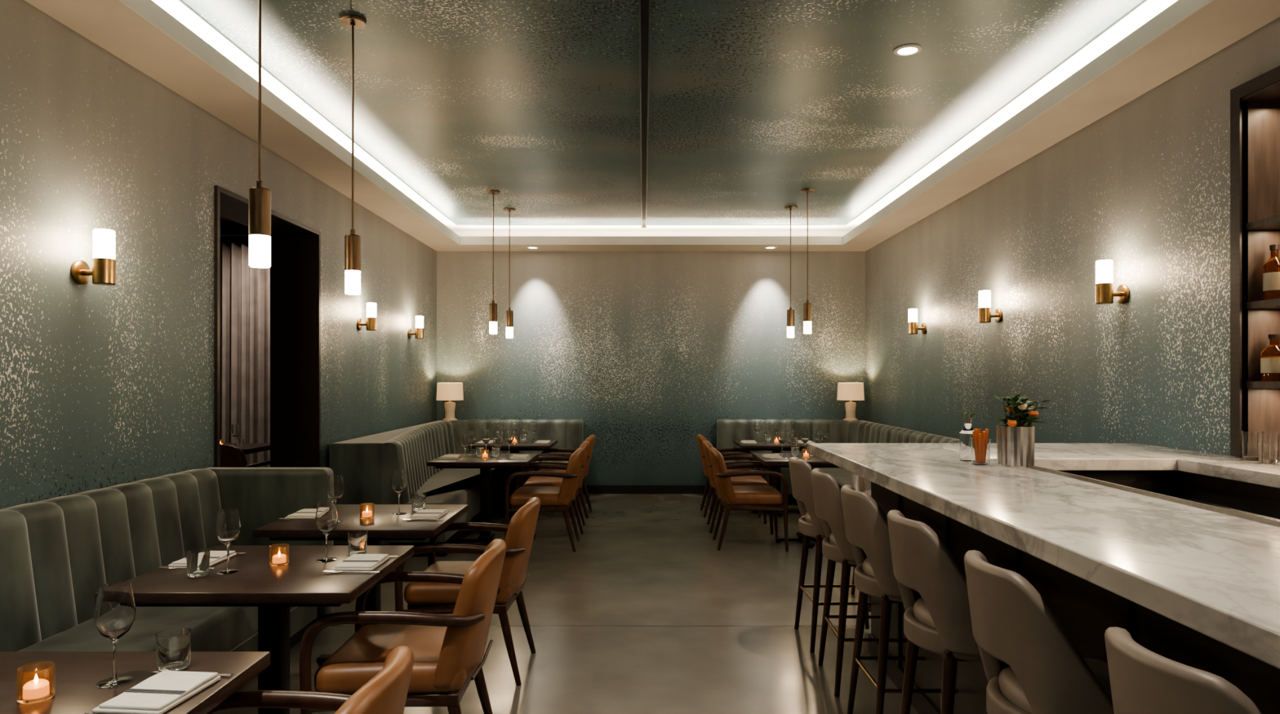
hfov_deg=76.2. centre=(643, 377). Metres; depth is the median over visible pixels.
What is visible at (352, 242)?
pendant lamp
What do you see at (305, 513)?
folded napkin
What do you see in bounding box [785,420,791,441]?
wine glass
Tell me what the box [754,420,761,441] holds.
wine glass
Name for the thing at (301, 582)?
dining table
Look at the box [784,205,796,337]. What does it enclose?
pendant lamp
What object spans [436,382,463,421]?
table lamp
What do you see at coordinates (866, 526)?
bar stool
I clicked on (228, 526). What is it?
wine glass
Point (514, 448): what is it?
dining table
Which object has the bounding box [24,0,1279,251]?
ceiling
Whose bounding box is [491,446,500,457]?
water tumbler
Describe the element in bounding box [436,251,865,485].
wall
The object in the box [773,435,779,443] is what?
votive candle
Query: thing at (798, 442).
folded napkin
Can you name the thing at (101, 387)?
wall
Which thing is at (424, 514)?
folded napkin
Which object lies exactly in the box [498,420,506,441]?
wine glass
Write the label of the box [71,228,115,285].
wall sconce
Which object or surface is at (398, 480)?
wine glass
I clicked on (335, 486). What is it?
wine glass
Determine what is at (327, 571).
fork
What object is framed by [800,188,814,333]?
pendant lamp
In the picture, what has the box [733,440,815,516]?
dining table
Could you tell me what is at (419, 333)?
wall sconce
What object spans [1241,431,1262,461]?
water tumbler
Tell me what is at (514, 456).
folded napkin
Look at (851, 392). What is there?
table lamp
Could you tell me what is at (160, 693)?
folded napkin
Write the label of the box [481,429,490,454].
wine glass
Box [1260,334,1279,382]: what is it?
liquor bottle
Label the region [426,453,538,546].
dining table
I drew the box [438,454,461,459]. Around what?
folded napkin
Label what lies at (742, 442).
folded napkin
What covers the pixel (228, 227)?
ceiling
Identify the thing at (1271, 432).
water tumbler
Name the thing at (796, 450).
water tumbler
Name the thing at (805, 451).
votive candle
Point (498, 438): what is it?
wine glass
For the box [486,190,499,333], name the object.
pendant lamp
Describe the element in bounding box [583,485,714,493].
baseboard
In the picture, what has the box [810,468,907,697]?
bar stool
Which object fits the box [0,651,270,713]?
dining table
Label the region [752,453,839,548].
dining table
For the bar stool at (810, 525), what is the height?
1.001 m
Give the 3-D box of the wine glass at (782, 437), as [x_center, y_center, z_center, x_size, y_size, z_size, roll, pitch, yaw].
[1.250,0.589,7.350,0.082,0.222,0.082,0,0,0]
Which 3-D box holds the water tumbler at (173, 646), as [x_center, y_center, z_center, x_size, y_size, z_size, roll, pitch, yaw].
[-1.130,0.657,1.965,0.076,0.085,0.076,0,0,0]
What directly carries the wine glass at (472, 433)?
on the dining table at (485, 464)
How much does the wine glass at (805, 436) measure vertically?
0.222 m
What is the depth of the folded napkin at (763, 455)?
7.07 m
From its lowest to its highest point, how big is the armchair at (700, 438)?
0.843 m
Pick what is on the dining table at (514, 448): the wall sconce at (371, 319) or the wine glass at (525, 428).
the wine glass at (525, 428)
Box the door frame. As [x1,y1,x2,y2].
[213,185,320,467]
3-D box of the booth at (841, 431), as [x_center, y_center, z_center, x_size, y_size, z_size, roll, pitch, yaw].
[1.820,0.984,8.205,1.820,0.933,3.810,0,0,0]
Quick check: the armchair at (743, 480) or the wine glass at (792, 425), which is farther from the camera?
the wine glass at (792, 425)
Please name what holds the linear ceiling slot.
in the ceiling at (754, 104)
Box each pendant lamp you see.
[248,0,271,268]
[339,14,366,294]
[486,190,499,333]
[503,208,515,337]
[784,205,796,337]
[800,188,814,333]
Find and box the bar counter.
[808,443,1279,713]
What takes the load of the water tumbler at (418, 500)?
on the dining table at (384, 526)
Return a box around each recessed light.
[526,246,538,248]
[764,246,777,248]
[893,44,921,56]
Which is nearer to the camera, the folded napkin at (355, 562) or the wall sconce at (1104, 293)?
the folded napkin at (355, 562)
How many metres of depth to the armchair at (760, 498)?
6.82 m
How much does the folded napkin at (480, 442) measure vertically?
0.020 m
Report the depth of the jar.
3.43 m
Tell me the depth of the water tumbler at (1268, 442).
3.47 m
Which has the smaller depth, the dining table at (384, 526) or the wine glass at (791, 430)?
the dining table at (384, 526)
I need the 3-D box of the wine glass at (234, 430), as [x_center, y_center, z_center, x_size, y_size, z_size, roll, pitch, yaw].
[-4.100,0.589,8.200,0.082,0.222,0.082,0,0,0]
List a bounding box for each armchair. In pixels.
[207,646,413,713]
[220,444,270,467]
[299,538,506,713]
[394,497,540,686]
[504,447,584,551]
[519,440,590,534]
[530,434,595,518]
[696,434,760,518]
[702,440,773,534]
[708,447,788,551]
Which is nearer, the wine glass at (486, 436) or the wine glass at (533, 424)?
the wine glass at (486, 436)
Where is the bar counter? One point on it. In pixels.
(1178, 550)
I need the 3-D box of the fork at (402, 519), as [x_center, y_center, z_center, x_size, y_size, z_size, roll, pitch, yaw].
[-1.070,0.694,3.970,0.200,0.007,0.024,0,0,0]
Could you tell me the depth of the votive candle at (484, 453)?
7.04 m
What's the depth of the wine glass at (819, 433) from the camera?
7.32 m
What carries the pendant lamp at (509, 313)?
hanging from the ceiling at (754, 104)
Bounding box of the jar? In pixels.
[970,428,991,465]
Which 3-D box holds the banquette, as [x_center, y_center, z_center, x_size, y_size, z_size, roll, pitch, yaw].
[-2.167,0.979,2.743,0.764,0.943,3.985,0,0,0]
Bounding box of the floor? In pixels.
[213,493,918,713]
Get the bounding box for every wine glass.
[93,582,136,688]
[215,508,240,574]
[230,424,239,446]
[315,501,337,562]
[326,475,344,522]
[391,469,407,515]
[460,433,470,460]
[466,430,475,455]
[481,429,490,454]
[492,429,501,454]
[493,433,502,460]
[494,422,502,432]
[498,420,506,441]
[504,430,513,455]
[510,420,518,432]
[520,420,526,430]
[521,422,529,444]
[529,420,537,441]
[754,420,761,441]
[761,422,769,444]
[764,420,771,440]
[773,420,780,435]
[777,430,786,455]
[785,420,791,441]
[788,422,796,432]
[788,432,798,457]
[790,429,798,439]
[800,429,809,448]
[815,430,823,443]
[821,432,831,443]
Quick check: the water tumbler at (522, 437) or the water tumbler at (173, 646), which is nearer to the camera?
the water tumbler at (173, 646)
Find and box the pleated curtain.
[220,237,270,467]
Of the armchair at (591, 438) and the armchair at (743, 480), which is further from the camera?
the armchair at (591, 438)
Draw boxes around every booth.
[328,419,583,556]
[716,419,959,505]
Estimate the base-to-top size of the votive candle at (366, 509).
0.070 m
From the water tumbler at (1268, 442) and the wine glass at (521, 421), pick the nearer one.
the water tumbler at (1268, 442)
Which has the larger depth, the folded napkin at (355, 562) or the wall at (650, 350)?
the wall at (650, 350)
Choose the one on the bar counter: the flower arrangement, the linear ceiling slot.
the flower arrangement
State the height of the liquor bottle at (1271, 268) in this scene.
0.250 m
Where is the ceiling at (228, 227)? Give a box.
[220,216,248,235]
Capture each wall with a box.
[0,0,436,509]
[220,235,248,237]
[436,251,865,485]
[865,17,1279,457]
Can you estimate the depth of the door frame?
6.41 m
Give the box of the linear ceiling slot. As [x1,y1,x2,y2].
[638,0,651,228]
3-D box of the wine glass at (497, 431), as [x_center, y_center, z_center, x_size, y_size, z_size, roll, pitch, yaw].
[-1.320,0.589,7.370,0.082,0.222,0.082,0,0,0]
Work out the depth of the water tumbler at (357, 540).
3.20 m
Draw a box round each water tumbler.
[155,627,191,671]
[186,549,210,577]
[235,438,244,448]
[347,530,367,555]
[411,493,426,511]
[475,446,484,457]
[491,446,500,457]
[519,433,526,442]
[765,433,771,442]
[791,445,799,456]
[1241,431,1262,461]
[1257,432,1279,463]
[1262,431,1279,461]
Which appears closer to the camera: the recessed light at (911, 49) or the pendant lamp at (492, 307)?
the recessed light at (911, 49)
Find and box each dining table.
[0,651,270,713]
[94,545,414,713]
[223,443,270,454]
[252,504,468,666]
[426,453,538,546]
[468,440,557,516]
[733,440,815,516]
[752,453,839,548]
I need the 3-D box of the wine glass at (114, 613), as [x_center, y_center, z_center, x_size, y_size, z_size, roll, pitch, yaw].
[-1.210,0.589,1.870,0.082,0.222,0.082,0,0,0]
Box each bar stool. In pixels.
[788,457,871,653]
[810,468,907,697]
[840,484,958,713]
[850,473,871,612]
[887,510,982,713]
[964,550,1113,713]
[1104,626,1264,713]
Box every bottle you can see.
[959,412,975,461]
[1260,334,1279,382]
[1262,244,1279,300]
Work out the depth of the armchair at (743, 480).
7.64 m
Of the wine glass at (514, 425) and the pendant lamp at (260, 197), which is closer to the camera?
the pendant lamp at (260, 197)
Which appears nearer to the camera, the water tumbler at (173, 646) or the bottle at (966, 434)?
the water tumbler at (173, 646)
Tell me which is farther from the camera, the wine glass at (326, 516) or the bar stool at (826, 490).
the bar stool at (826, 490)
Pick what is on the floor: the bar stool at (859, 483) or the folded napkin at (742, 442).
the bar stool at (859, 483)
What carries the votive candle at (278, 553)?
on the dining table at (301, 582)
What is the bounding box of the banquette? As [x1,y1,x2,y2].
[0,467,333,651]
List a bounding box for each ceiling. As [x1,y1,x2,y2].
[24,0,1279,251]
[181,0,1144,224]
[220,216,248,235]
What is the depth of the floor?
4.75 m
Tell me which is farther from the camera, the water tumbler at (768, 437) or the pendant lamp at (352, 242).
the water tumbler at (768, 437)
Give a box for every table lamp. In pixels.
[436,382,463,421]
[836,382,864,421]
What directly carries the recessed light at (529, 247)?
in the ceiling at (1157, 41)
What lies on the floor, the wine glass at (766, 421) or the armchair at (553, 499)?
the armchair at (553, 499)
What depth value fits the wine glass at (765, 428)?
8.51 m
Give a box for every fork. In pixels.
[157,566,215,568]
[278,518,315,519]
[322,570,380,573]
[402,519,444,520]
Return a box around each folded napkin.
[92,671,220,713]
[168,551,236,567]
[284,508,316,519]
[330,554,390,571]
[407,509,448,519]
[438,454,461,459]
[477,440,493,444]
[508,454,529,459]
[534,440,550,444]
[740,440,756,444]
[761,454,782,457]
[797,440,813,444]
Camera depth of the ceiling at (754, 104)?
5.16 m
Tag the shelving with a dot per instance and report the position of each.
(1255, 104)
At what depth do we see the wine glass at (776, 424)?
8.96 m
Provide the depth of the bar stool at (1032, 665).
1.87 m
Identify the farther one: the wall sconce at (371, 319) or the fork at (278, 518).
the wall sconce at (371, 319)
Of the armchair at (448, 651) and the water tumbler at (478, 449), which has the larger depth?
the water tumbler at (478, 449)
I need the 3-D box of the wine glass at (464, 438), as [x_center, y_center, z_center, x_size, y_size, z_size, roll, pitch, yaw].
[-1.510,0.589,6.920,0.082,0.222,0.082,0,0,0]
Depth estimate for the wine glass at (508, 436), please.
7.27 m
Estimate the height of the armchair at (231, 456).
0.843 m
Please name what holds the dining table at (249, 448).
on the floor
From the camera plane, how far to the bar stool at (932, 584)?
2.51 m
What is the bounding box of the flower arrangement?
[992,393,1049,466]
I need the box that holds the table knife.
[151,671,232,676]
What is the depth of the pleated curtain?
9.51 m
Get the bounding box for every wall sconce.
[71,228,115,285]
[356,302,377,330]
[407,315,423,338]
[907,308,926,334]
[978,290,1002,323]
[1095,259,1129,304]
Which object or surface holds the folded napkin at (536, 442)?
on the dining table at (514, 448)
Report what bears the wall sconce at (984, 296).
attached to the wall at (1144, 188)
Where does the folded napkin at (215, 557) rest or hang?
on the dining table at (301, 582)
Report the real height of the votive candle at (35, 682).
0.070 m
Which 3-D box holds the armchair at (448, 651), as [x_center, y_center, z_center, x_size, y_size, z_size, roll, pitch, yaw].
[-0.826,1.032,2.981,0.643,0.843,0.592,0,0,-1]
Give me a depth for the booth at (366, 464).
7.47 m
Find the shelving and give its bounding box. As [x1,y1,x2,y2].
[1230,66,1279,457]
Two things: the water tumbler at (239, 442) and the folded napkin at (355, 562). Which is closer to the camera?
the folded napkin at (355, 562)
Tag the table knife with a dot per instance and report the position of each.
(153, 672)
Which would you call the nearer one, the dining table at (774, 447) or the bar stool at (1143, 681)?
the bar stool at (1143, 681)
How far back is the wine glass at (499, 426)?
8.51 m
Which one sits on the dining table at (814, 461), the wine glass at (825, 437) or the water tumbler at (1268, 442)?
the wine glass at (825, 437)
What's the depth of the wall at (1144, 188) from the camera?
5.06 m
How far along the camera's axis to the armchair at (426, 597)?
3.85 m
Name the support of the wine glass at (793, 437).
on the dining table at (814, 461)
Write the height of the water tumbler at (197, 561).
0.085 m
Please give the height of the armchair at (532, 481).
0.843 m
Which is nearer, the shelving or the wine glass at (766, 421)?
the shelving
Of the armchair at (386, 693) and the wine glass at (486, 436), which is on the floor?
the armchair at (386, 693)
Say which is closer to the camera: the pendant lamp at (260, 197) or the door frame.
the pendant lamp at (260, 197)
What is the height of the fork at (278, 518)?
0.007 m
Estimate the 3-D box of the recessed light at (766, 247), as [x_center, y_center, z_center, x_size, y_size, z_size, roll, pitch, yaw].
[1.530,-1.556,9.820,0.150,0.008,0.150,0,0,0]
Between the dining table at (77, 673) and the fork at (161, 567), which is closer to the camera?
the dining table at (77, 673)
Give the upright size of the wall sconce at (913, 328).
0.247 m
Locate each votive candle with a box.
[16,661,55,704]
[269,543,288,566]
[360,502,374,519]
[480,449,488,457]
[511,435,517,443]
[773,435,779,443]
[802,448,809,457]
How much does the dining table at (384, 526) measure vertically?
0.750 m

